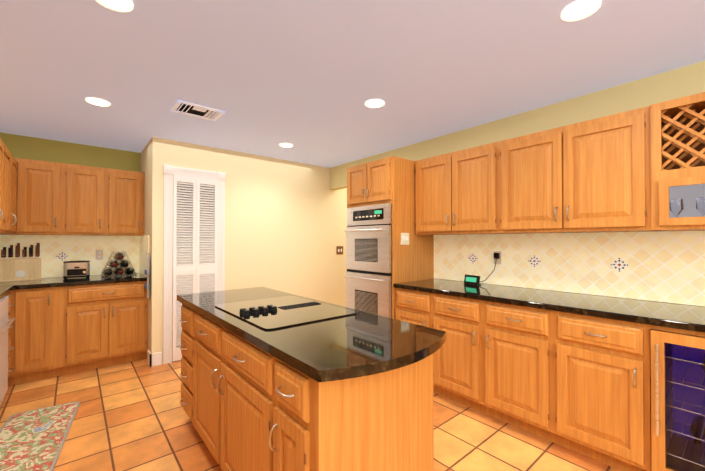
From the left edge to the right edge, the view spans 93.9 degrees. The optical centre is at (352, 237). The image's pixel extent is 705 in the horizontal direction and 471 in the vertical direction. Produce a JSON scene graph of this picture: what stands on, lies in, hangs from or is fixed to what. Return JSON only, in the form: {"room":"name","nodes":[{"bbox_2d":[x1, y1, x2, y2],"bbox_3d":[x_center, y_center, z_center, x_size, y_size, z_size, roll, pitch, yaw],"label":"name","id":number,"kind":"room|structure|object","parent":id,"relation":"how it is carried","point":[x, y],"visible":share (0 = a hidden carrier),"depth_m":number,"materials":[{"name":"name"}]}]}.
{"room":"kitchen","nodes":[
{"label":"kitchen","id":0,"kind":"room"},
{"bbox_2d":[0,358,619,470],"bbox_3d":[0.685,1.375,2.004,6.180,0.100,7.830,0,-1,-40],"label":"floor","id":1,"kind":"structure","parent":0,"point":[131,416],"depth_m":2.26,"materials":[{"name":"tile"}]},
{"bbox_2d":[0,295,14,404],"bbox_3d":[-2.816,0.893,2.231,0.692,0.864,0.602,0,-1,-40],"label":"dishwasher","id":2,"kind":"object","parent":1,"relation":"on","point":[5,325],"visible":1,"depth_m":2.49,"materials":[{"name":"white"}]},
{"bbox_2d":[5,290,12,385],"bbox_3d":[-3.155,0.896,2.585,0.632,0.870,0.370,0,-1,-40],"label":"base cabinet","id":3,"kind":"object","parent":1,"relation":"on","point":[10,305],"depth_m":2.91,"materials":[{"name":"brown wood"}]},
{"bbox_2d":[13,287,52,384],"bbox_3d":[-3.093,0.902,3.267,0.350,0.870,0.628,0,-1,-40],"label":"base cabinet","id":4,"kind":"object","parent":1,"relation":"on","point":[32,308],"depth_m":3.01,"materials":[{"name":"brown wood"}]},
{"bbox_2d":[0,402,79,470],"bbox_3d":[-2.060,1.319,2.063,0.400,0.011,1.200,0,-1,-32],"label":"kitchen mat","id":5,"kind":"object","parent":1,"relation":"on","point":[32,440],"visible":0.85,"depth_m":2.17,"materials":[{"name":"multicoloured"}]},
{"bbox_2d":[53,281,147,376],"bbox_3d":[-2.713,0.905,3.585,0.742,0.870,0.632,0,-1,-40],"label":"base cabinet","id":6,"kind":"object","parent":1,"relation":"on","point":[57,331],"depth_m":3.32,"materials":[{"name":"brown wood"}]},
{"bbox_2d":[177,287,445,470],"bbox_3d":[-0.425,0.855,1.884,0.697,0.939,1.930,0,-1,-40],"label":"kitchen island","id":7,"kind":"object","parent":1,"relation":"on","point":[274,380],"visible":1,"depth_m":1.32,"materials":[{"name":"brown wood"}]},
{"bbox_2d":[215,296,356,329],"bbox_3d":[-0.407,0.400,1.903,0.540,0.028,0.730,0,-1,-40],"label":"cooktop","id":8,"kind":"object","parent":7,"relation":"in","point":[276,313],"depth_m":1.79,"materials":[{"name":"black glass"}]},
{"bbox_2d":[344,156,433,318],"bbox_3d":[0.368,0.287,3.517,0.720,2.105,0.685,0,-1,-40],"label":"tall cabinet","id":9,"kind":"object","parent":1,"relation":"on","point":[381,260],"visible":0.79,"depth_m":3.25,"materials":[{"name":"brown wood"}]},
{"bbox_2d":[344,203,391,317],"bbox_3d":[0.337,0.326,3.490,0.638,1.298,0.637,0,-1,-40],"label":"double wall oven","id":10,"kind":"object","parent":9,"relation":"in","point":[368,231],"depth_m":3.28,"materials":[{"name":"silver metal"}]},
{"bbox_2d":[401,233,408,244],"bbox_3d":[0.509,0.009,3.177,0.120,0.115,0.012,0,-1,-40],"label":"light switch","id":11,"kind":"object","parent":9,"relation":"attached to","point":[404,238],"visible":1,"depth_m":3.17,"materials":[{"name":"beige plastic"}]},
{"bbox_2d":[395,288,426,326],"bbox_3d":[0.760,0.900,3.115,0.631,0.870,0.420,0,-1,-40],"label":"base cabinet","id":12,"kind":"object","parent":1,"relation":"on","point":[410,305],"depth_m":2.92,"materials":[{"name":"brown wood"}]},
{"bbox_2d":[427,292,546,439],"bbox_3d":[1.191,0.896,2.605,0.631,0.870,0.915,0,-1,-40],"label":"base cabinet","id":13,"kind":"object","parent":1,"relation":"on","point":[492,359],"depth_m":2.35,"materials":[{"name":"brown wood"}]},
{"bbox_2d":[547,310,670,470],"bbox_3d":[1.633,0.891,2.082,0.631,0.870,0.455,0,-1,-40],"label":"base cabinet","id":14,"kind":"object","parent":1,"relation":"on","point":[579,384],"depth_m":1.87,"materials":[{"name":"brown wood"}]},
{"bbox_2d":[650,329,704,470],"bbox_3d":[1.954,0.899,1.650,0.642,0.843,0.608,0,-1,-40],"label":"wine cooler","id":15,"kind":"object","parent":1,"relation":"on","point":[677,401],"visible":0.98,"depth_m":1.64,"materials":[{"name":"purple glass"}]},
{"bbox_2d":[0,0,704,366],"bbox_3d":[0.562,0.075,1.913,5.700,2.500,7.670,0,-1,-40],"label":"wall","id":16,"kind":"structure","parent":0,"point":[306,78],"depth_m":2.38,"materials":[{"name":"beige paint"}]},
{"bbox_2d":[0,138,7,233],"bbox_3d":[-2.842,-0.410,2.217,0.637,0.734,0.436,0,-1,-40],"label":"upper cabinet","id":17,"kind":"object","parent":16,"relation":"attached to","point":[3,149],"depth_m":2.60,"materials":[{"name":"brown wood"}]},
{"bbox_2d":[8,149,11,233],"bbox_3d":[-3.123,-0.407,2.550,0.637,0.734,0.436,0,-1,-40],"label":"upper cabinet","id":18,"kind":"object","parent":16,"relation":"attached to","point":[9,153],"depth_m":2.83,"materials":[{"name":"brown wood"}]},
{"bbox_2d":[0,281,20,298],"bbox_3d":[-1.554,0.423,0.702,0.660,0.038,6.539,0,-1,-40],"label":"countertop","id":19,"kind":"structure","parent":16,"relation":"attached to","point":[6,288],"depth_m":2.86,"materials":[{"name":"black stone"}]},
{"bbox_2d":[12,155,27,233],"bbox_3d":[-3.303,-0.405,2.809,0.696,0.734,0.436,0,-1,-40],"label":"upper cabinet","id":20,"kind":"object","parent":16,"relation":"attached to","point":[19,165],"depth_m":3.16,"materials":[{"name":"brown wood"}]},
{"bbox_2d":[16,159,63,234],"bbox_3d":[-3.181,-0.400,3.354,0.354,0.734,0.398,0,-1,-40],"label":"upper cabinet","id":21,"kind":"object","parent":16,"relation":"attached to","point":[37,197],"depth_m":3.28,"materials":[{"name":"brown wood"}]},
{"bbox_2d":[16,273,146,289],"bbox_3d":[-2.815,0.448,3.495,1.019,0.038,0.644,0,-1,-40],"label":"countertop","id":22,"kind":"structure","parent":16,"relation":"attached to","point":[95,279],"depth_m":3.30,"materials":[{"name":"black stone"}]},
{"bbox_2d":[0,243,41,281],"bbox_3d":[-3.338,0.239,3.304,0.160,0.375,0.310,0,-1,42],"label":"knife block","id":23,"kind":"object","parent":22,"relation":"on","point":[17,269],"visible":1,"depth_m":3.26,"materials":[{"name":"brown wood"}]},
{"bbox_2d":[63,260,89,278],"bbox_3d":[-2.936,0.337,3.504,0.215,0.182,0.180,0,-1,-40],"label":"toaster","id":24,"kind":"object","parent":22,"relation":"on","point":[74,269],"visible":1,"depth_m":3.45,"materials":[{"name":"silver metal"}]},
{"bbox_2d":[100,251,135,276],"bbox_3d":[-2.632,0.289,3.710,0.326,0.281,0.319,0,-1,-40],"label":"rack","id":25,"kind":"object","parent":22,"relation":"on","point":[113,268],"visible":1,"depth_m":3.67,"materials":[{"name":"clear metal"}]},
{"bbox_2d":[64,163,107,235],"bbox_3d":[-2.930,-0.398,3.606,0.354,0.734,0.336,0,-1,-40],"label":"upper cabinet","id":26,"kind":"object","parent":16,"relation":"attached to","point":[85,187],"depth_m":3.48,"materials":[{"name":"brown wood"}]},
{"bbox_2d":[85,97,109,106],"bbox_3d":[-1.997,-1.065,2.583,0.156,0.008,0.156,0,-1,-40],"label":"recessed light","id":27,"kind":"object","parent":16,"relation":"in","point":[98,102],"visible":0.92,"depth_m":2.58,"materials":[{"name":"white"}]},
{"bbox_2d":[95,250,102,259],"bbox_3d":[-2.929,0.194,3.808,0.070,0.115,0.009,0,-1,-40],"label":"electrical outlet","id":28,"kind":"object","parent":16,"relation":"attached to","point":[99,254],"visible":1,"depth_m":3.81,"materials":[{"name":"beige plastic"}]},
{"bbox_2d":[96,0,132,11],"bbox_3d":[-1.082,-1.075,1.484,0.156,0.008,0.156,0,-1,-40],"label":"recessed light","id":29,"kind":"object","parent":16,"relation":"in","point":[122,5],"visible":1,"depth_m":1.51,"materials":[{"name":"white"}]},
{"bbox_2d":[108,168,143,235],"bbox_3d":[-2.660,-0.396,3.834,0.354,0.734,0.336,0,-1,-40],"label":"upper cabinet","id":30,"kind":"object","parent":16,"relation":"attached to","point":[125,188],"depth_m":3.71,"materials":[{"name":"brown wood"}]},
{"bbox_2d":[144,253,149,297],"bbox_3d":[-2.174,0.402,3.496,0.040,0.474,0.160,0,-1,-40],"label":"hanging towel","id":31,"kind":"object","parent":16,"relation":"hanging from","point":[147,285],"visible":1,"depth_m":3.49,"materials":[{"name":"fabric"}]},
{"bbox_2d":[163,164,225,363],"bbox_3d":[-1.753,0.281,3.690,0.650,2.120,0.058,0,-1,-40],"label":"closet door","id":32,"kind":"structure","parent":16,"relation":"in","point":[194,236],"depth_m":3.65,"materials":[{"name":"white paint"}]},
{"bbox_2d":[171,100,224,120],"bbox_3d":[-1.294,-1.059,2.757,0.360,0.016,0.260,0,-1,-40],"label":"air vent","id":33,"kind":"object","parent":16,"relation":"in","point":[194,110],"visible":1,"depth_m":2.75,"materials":[{"name":"silver metal"}]},
{"bbox_2d":[279,143,292,146],"bbox_3d":[-0.756,-1.054,3.748,0.156,0.008,0.156,0,-1,-40],"label":"recessed light","id":34,"kind":"object","parent":16,"relation":"in","point":[286,145],"visible":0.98,"depth_m":3.74,"materials":[{"name":"white"}]},
{"bbox_2d":[336,246,342,253],"bbox_3d":[-0.192,0.190,5.042,0.125,0.125,0.012,0,-1,-40],"label":"hall light switch","id":35,"kind":"object","parent":16,"relation":"attached to","point":[339,249],"visible":1,"depth_m":5.04,"materials":[{"name":"brown metal"}]},
{"bbox_2d":[365,99,384,107],"bbox_3d":[0.177,-1.064,2.612,0.156,0.008,0.156,0,-1,-40],"label":"recessed light","id":36,"kind":"object","parent":16,"relation":"in","point":[374,103],"visible":1,"depth_m":2.60,"materials":[{"name":"white"}]},
{"bbox_2d":[415,142,494,234],"bbox_3d":[1.014,-0.403,3.054,0.337,0.734,0.850,0,-1,-40],"label":"upper cabinet","id":37,"kind":"object","parent":16,"relation":"attached to","point":[455,191],"depth_m":2.90,"materials":[{"name":"brown wood"}]},
{"bbox_2d":[481,251,500,281],"bbox_3d":[1.229,0.267,2.966,0.102,0.296,0.182,0,-1,-40],"label":"electrical outlet","id":38,"kind":"object","parent":16,"relation":"attached to","point":[497,256],"visible":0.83,"depth_m":2.94,"materials":[{"name":"beige plastic"}]},
{"bbox_2d":[393,278,704,332],"bbox_3d":[1.954,0.432,1.700,0.637,0.038,4.130,0,-1,-40],"label":"countertop","id":39,"kind":"structure","parent":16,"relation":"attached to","point":[680,316],"depth_m":2.12,"materials":[{"name":"black stone"}]},
{"bbox_2d":[464,274,480,285],"bbox_3d":[1.089,0.382,2.986,0.057,0.088,0.150,0,-1,-30],"label":"digital clock","id":40,"kind":"object","parent":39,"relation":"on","point":[471,279],"visible":1,"depth_m":2.96,"materials":[{"name":"black plastic"}]},
{"bbox_2d":[495,106,653,233],"bbox_3d":[1.581,-0.409,2.383,0.337,0.734,0.907,0,-1,-40],"label":"upper cabinet","id":41,"kind":"object","parent":16,"relation":"attached to","point":[593,175],"depth_m":2.21,"materials":[{"name":"brown wood"}]},
{"bbox_2d":[561,0,600,20],"bbox_3d":[1.074,-1.074,1.550,0.156,0.008,0.156,0,-1,-40],"label":"recessed light","id":42,"kind":"object","parent":16,"relation":"in","point":[577,10],"visible":1,"depth_m":1.54,"materials":[{"name":"white"}]},
{"bbox_2d":[650,92,704,230],"bbox_3d":[2.066,-0.414,1.796,0.353,0.735,0.611,0,-1,-40],"label":"wine rack cabinet","id":43,"kind":"object","parent":16,"relation":"attached to","point":[678,164],"visible":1,"depth_m":1.87,"materials":[{"name":"brown wood"}]}
]}

